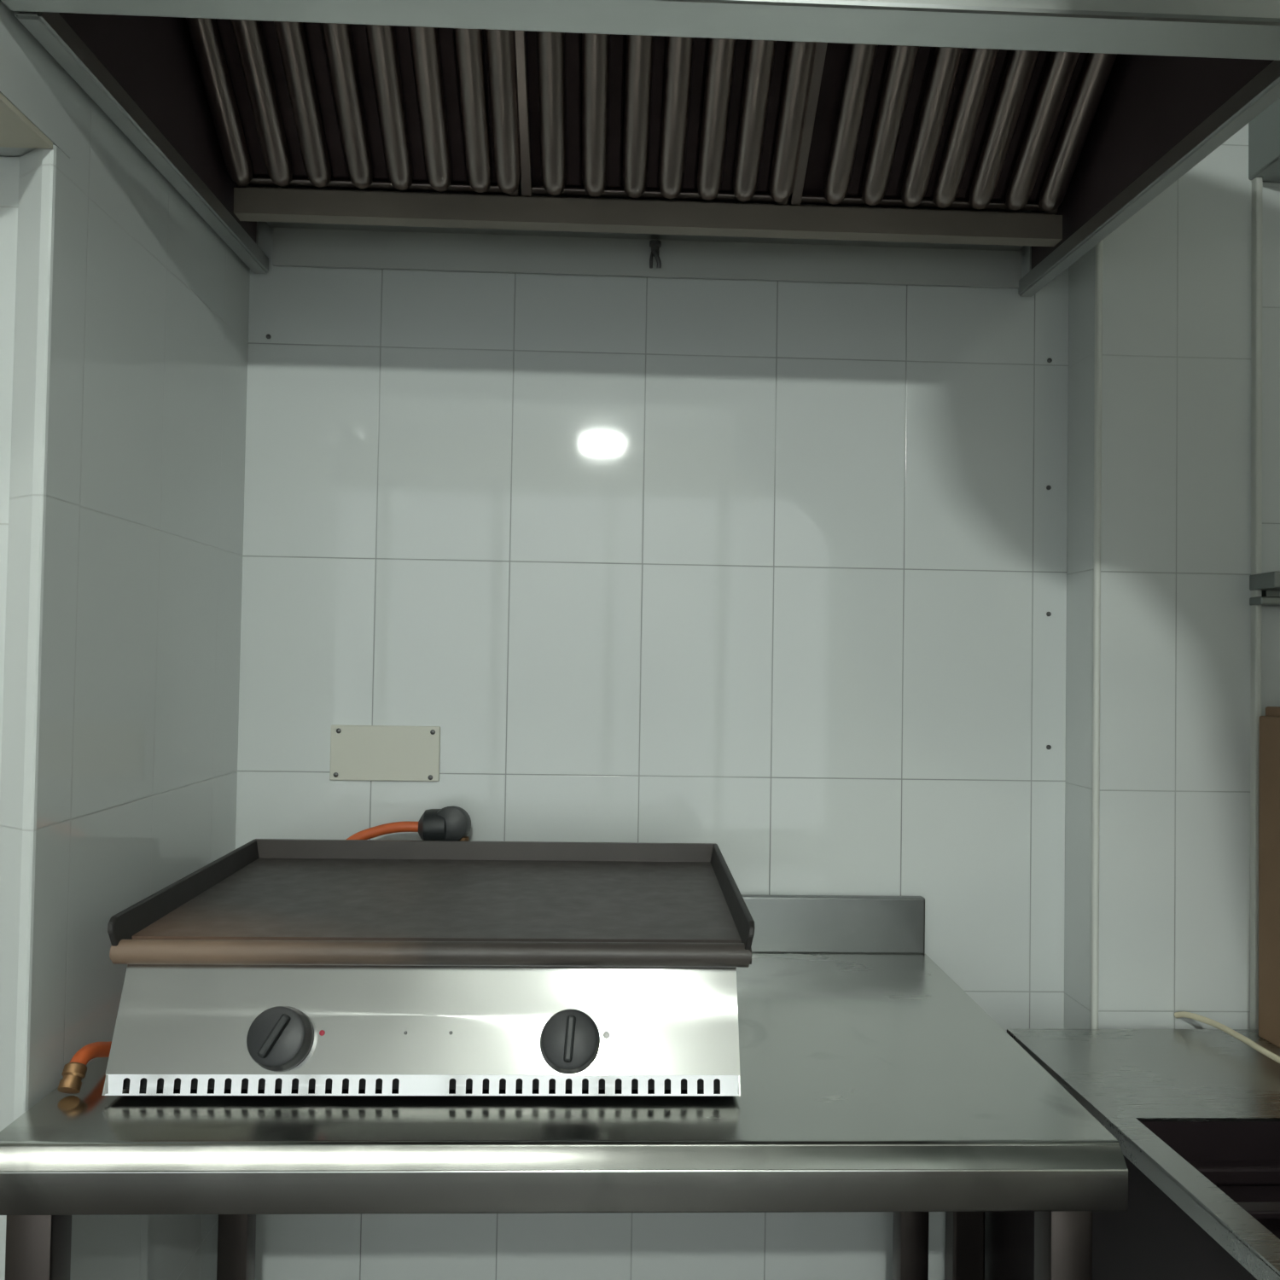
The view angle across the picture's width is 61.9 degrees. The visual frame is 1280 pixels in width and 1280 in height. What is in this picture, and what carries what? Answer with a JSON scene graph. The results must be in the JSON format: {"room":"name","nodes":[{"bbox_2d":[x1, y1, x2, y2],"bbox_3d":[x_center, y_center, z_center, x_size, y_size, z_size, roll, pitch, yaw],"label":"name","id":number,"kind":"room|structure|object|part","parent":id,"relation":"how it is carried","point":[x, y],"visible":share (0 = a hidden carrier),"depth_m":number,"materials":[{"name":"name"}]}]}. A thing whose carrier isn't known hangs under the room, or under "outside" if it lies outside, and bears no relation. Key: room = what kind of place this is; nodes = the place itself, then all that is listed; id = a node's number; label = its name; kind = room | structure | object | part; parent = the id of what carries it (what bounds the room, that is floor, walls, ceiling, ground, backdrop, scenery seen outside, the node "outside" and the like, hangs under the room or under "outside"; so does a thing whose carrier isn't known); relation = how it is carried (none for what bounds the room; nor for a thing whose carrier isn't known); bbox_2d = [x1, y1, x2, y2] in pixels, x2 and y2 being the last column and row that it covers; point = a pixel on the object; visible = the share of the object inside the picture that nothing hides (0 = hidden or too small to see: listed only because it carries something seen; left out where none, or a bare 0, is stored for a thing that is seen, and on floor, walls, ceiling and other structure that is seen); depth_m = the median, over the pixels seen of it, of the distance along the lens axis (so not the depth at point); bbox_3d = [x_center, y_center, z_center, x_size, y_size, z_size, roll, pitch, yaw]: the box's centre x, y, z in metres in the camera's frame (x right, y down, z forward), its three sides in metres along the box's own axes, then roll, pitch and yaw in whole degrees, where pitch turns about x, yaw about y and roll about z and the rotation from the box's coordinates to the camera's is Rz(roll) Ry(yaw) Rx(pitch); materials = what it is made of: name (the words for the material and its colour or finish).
{"room":"commercial kitchen","nodes":[
{"label":"commercial kitchen","id":0,"kind":"room"},
{"bbox_2d":[0,156,19,789],"bbox_3d":[-1.800,0.013,1.070,2.353,2.620,0.141,1,-1,-2],"label":"wall pier","id":1,"kind":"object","parent":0,"point":[9,165],"visible":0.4,"depth_m":1.05,"materials":[{"name":"tile"}]},
{"bbox_2d":[0,0,72,157],"bbox_3d":[-0.904,-0.887,0.926,0.700,0.799,0.260,1,-1,-2],"label":"lintel","id":2,"kind":"object","parent":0,"point":[32,79],"visible":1,"depth_m":0.99,"materials":[{"name":"tile"}]},
{"bbox_2d":[0,78,250,1279],"bbox_3d":[-0.609,0.037,1.301,0.050,2.620,0.571,1,-1,-2],"label":"wall","id":3,"kind":"structure","parent":0,"point":[121,679],"depth_m":1.16,"materials":[{"name":"tile"}]},
{"bbox_2d":[0,92,52,148],"bbox_3d":[-0.911,-0.485,0.901,0.699,0.006,0.228,1,-1,-2],"label":"trim","id":4,"kind":"structure","parent":3,"relation":"attached to","point":[16,130],"depth_m":1.00,"materials":[{"name":"beige paint"}]},
{"bbox_2d":[235,185,1069,1279],"bbox_3d":[-0.013,0.056,1.670,1.370,2.620,0.120,1,-1,-2],"label":"wall","id":5,"kind":"structure","parent":0,"point":[770,573],"depth_m":1.61,"materials":[{"name":"tile"}]},
{"bbox_2d":[329,724,440,781],"bbox_3d":[-0.380,0.169,1.589,0.162,0.082,0.008,1,-1,-2],"label":"cover plate","id":6,"kind":"object","parent":5,"relation":"attached to","point":[357,753],"visible":1,"depth_m":1.59,"materials":[{"name":"beige plastic"}]},
{"bbox_2d":[0,0,1279,296],"bbox_3d":[0.032,-0.868,1.270,1.186,0.670,0.718,1,-1,-2],"label":"extractor hood","id":7,"kind":"object","parent":5,"relation":"attached to","point":[857,142],"visible":1,"depth_m":1.36,"materials":[{"name":"metal"}]},
{"bbox_3d":[-0.558,-0.889,1.280,0.004,0.648,0.649,1,-1,-2],"label":"panel","id":8,"kind":"part","parent":7,"relation":"part of","materials":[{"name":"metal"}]},
{"bbox_3d":[-0.343,-0.802,1.221,0.379,0.374,0.482,1,-1,-2],"label":"filter frame","id":9,"kind":"part","parent":7,"relation":"part of","materials":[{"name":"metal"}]},
{"bbox_3d":[0.023,-0.843,1.625,1.136,0.584,0.006,1,-1,-2],"label":"panel","id":10,"kind":"part","parent":7,"relation":"part of","materials":[{"name":"silver metal"}]},
{"bbox_3d":[0.033,-0.795,1.235,0.366,0.374,0.482,1,-1,-2],"label":"filter frame","id":11,"kind":"part","parent":7,"relation":"part of","materials":[{"name":"metal"}]},
{"bbox_3d":[0.023,-0.579,1.606,0.018,0.045,0.026,1,-1,-2],"label":"drain spout","id":12,"kind":"part","parent":7,"relation":"part of","materials":[{"name":"grey metal"}]},
{"bbox_3d":[0.406,-0.789,1.250,0.373,0.374,0.482,1,-1,-2],"label":"filter frame","id":13,"kind":"part","parent":7,"relation":"part of","materials":[{"name":"metal"}]},
{"bbox_3d":[0.619,-0.868,1.325,0.004,0.648,0.649,1,-1,-2],"label":"panel","id":14,"kind":"part","parent":7,"relation":"part of","materials":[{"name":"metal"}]},
{"bbox_2d":[1064,245,1095,1029],"bbox_3d":[0.660,0.065,1.590,0.010,2.620,0.091,1,-1,-2],"label":"wall","id":15,"kind":"structure","parent":0,"point":[1081,273],"depth_m":1.59,"materials":[{"name":"tile"}]},
{"bbox_2d":[1090,240,1102,1029],"bbox_3d":[0.660,0.064,1.543,0.010,2.620,0.010,1,-1,-2],"label":"trim","id":16,"kind":"structure","parent":15,"relation":"attached to","point":[1098,264],"depth_m":1.54,"materials":[{"name":"white plastic"}]},
{"bbox_2d":[1098,122,1251,1029],"bbox_3d":[0.773,0.068,1.644,0.237,2.620,0.192,1,-1,-2],"label":"wall column","id":17,"kind":"structure","parent":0,"point":[1175,655],"depth_m":1.55,"materials":[{"name":"tile"}]},
{"bbox_2d":[1261,181,1279,715],"bbox_3d":[1.596,0.082,1.679,1.412,2.620,0.185,1,-1,-2],"label":"wall","id":18,"kind":"structure","parent":0,"point":[1271,191],"depth_m":1.57,"materials":[{"name":"tile"}]},
{"bbox_2d":[1250,176,1262,1029],"bbox_3d":[0.894,0.068,1.557,0.010,2.620,0.032,1,-1,-2],"label":"trim","id":19,"kind":"structure","parent":18,"relation":"attached to","point":[1256,330],"depth_m":1.55,"materials":[{"name":"white plastic"}]},
{"bbox_2d":[1248,98,1279,182],"bbox_3d":[1.215,-0.922,1.479,0.623,0.495,0.233,1,-1,-2],"label":"lintel","id":20,"kind":"object","parent":18,"relation":"attached to","point":[1264,130],"visible":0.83,"depth_m":1.54,"materials":[{"name":"tile"}]},
{"bbox_2d":[1249,571,1279,606],"bbox_3d":[1.150,-0.069,1.540,0.520,0.045,0.065,1,-1,-2],"label":"wall shelf","id":21,"kind":"object","parent":18,"relation":"attached to","point":[1268,583],"visible":1,"depth_m":1.53,"materials":[{"name":"metal"}]},
{"bbox_3d":[1.149,-0.058,1.555,0.520,0.024,0.035,1,-1,-2],"label":"bracket rail","id":22,"kind":"part","parent":21,"relation":"part of","materials":[{"name":"metal"}]},
{"bbox_3d":[-0.232,1.358,-0.632,5.400,0.100,4.800,1,-1,-2],"label":"floor","id":23,"kind":"structure","parent":0,"visible":0},
{"bbox_2d":[0,894,1128,1279],"bbox_3d":[-0.077,0.863,1.252,1.022,0.985,0.664,1,-1,-2],"label":"work table","id":24,"kind":"object","parent":23,"relation":"on","point":[871,1080],"visible":0.64,"depth_m":0.97,"materials":[{"name":"metal"}]},
{"bbox_3d":[-0.548,0.894,0.954,0.041,0.832,0.041,1,-1,-2],"label":"leg","id":25,"kind":"part","parent":24,"relation":"part of","materials":[{"name":"metal"}]},
{"bbox_3d":[-0.559,0.907,1.474,0.041,0.832,0.041,1,-1,-2],"label":"leg","id":26,"kind":"part","parent":24,"relation":"part of","materials":[{"name":"metal"}]},
{"bbox_2d":[57,820,418,1093],"bbox_3d":[-0.516,0.349,1.313,0.200,0.195,0.563,0,-2,25],"label":"gas hose","id":27,"kind":"object","parent":24,"relation":"on","point":[74,1071],"visible":0.41,"depth_m":1.06,"materials":[{"name":"orange rubber"}]},
{"bbox_2d":[102,838,754,1095],"bbox_3d":[-0.208,0.363,1.257,0.647,0.177,0.512,1,-1,-2],"label":"griddle","id":28,"kind":"object","parent":24,"relation":"on","point":[412,968],"visible":1,"depth_m":1.06,"materials":[{"name":"silver"}]},
{"bbox_3d":[-0.347,0.383,1.025,0.059,0.061,0.045,1,-1,-2],"label":"knob","id":29,"kind":"part","parent":28,"relation":"part of","materials":[{"name":"grey plastic"}]},
{"bbox_3d":[-0.213,0.381,1.242,0.608,0.121,0.440,1,-1,-2],"label":"casing","id":30,"kind":"part","parent":28,"relation":"part of","materials":[{"name":"metal"}]},
{"bbox_3d":[-0.206,0.373,1.051,0.608,0.095,0.045,1,-1,-2],"label":"control panel","id":31,"kind":"part","parent":28,"relation":"part of","materials":[{"name":"metal"}]},
{"bbox_2d":[418,805,471,840],"bbox_3d":[-0.281,0.320,1.527,0.073,0.167,0.052,1,-1,-2],"label":"gas regulator","id":32,"kind":"object","parent":28,"relation":"attached to","point":[453,823],"visible":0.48,"depth_m":1.51,"materials":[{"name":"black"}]},
{"bbox_3d":[-0.253,0.342,1.516,0.016,0.124,0.021,1,-1,-2],"label":"stem","id":33,"kind":"part","parent":32,"relation":"part of","materials":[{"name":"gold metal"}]},
{"bbox_3d":[-0.068,0.389,1.035,0.059,0.061,0.045,1,-1,-2],"label":"knob","id":34,"kind":"part","parent":28,"relation":"part of","materials":[{"name":"grey plastic"}]},
{"bbox_2d":[741,894,925,954],"bbox_3d":[-0.083,0.420,1.586,1.021,0.084,0.018,1,-1,-2],"label":"backsplash","id":35,"kind":"structure","parent":24,"relation":"attached to","point":[782,923],"depth_m":1.59,"materials":[{"name":"metal"}]},
{"bbox_3d":[0.382,0.923,1.510,0.041,0.832,0.041,1,-1,-2],"label":"leg","id":36,"kind":"part","parent":24,"relation":"part of","materials":[{"name":"metal"}]},
{"bbox_3d":[0.396,0.911,1.005,0.041,0.832,0.041,1,-1,-2],"label":"leg","id":37,"kind":"part","parent":24,"relation":"part of","materials":[{"name":"metal"}]},
{"bbox_2d":[944,1211,985,1279],"bbox_3d":[0.482,0.966,1.583,0.048,0.812,0.041,1,-1,-2],"label":"duct","id":38,"kind":"object","parent":23,"relation":"on","point":[964,1230],"visible":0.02,"depth_m":1.56,"materials":[{"name":"metal"}]},
{"bbox_2d":[984,1028,1279,1279],"bbox_3d":[0.897,0.957,1.132,0.742,0.822,0.976,1,-1,-2],"label":"sink counter","id":39,"kind":"object","parent":23,"relation":"on","point":[1193,1114],"visible":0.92,"depth_m":1.22,"materials":[{"name":"metal"}]},
{"bbox_3d":[0.542,0.903,1.129,0.008,0.718,0.956,1,-1,-2],"label":"panel","id":40,"kind":"part","parent":39,"relation":"part of","materials":[{"name":"metal"}]},
{"bbox_2d":[1174,1011,1279,1063],"bbox_3d":[0.842,0.538,1.360,0.139,0.025,0.355,2,-2,-43],"label":"power cord","id":41,"kind":"object","parent":39,"relation":"on","point":[1240,1037],"visible":1,"depth_m":1.44,"materials":[{"name":"beige plastic"}]},
{"bbox_2d":[1258,706,1279,1047],"bbox_3d":[1.037,0.325,1.451,0.338,0.461,0.107,1,-1,-2],"label":"cardboard box","id":42,"kind":"object","parent":39,"relation":"on","point":[1269,810],"visible":1,"depth_m":1.47,"materials":[{"name":"brown cardboard"}]},
{"bbox_3d":[1.046,0.106,1.456,0.328,0.021,0.107,1,-1,-2],"label":"lid","id":43,"kind":"part","parent":42,"relation":"part of","materials":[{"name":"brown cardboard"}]}
]}

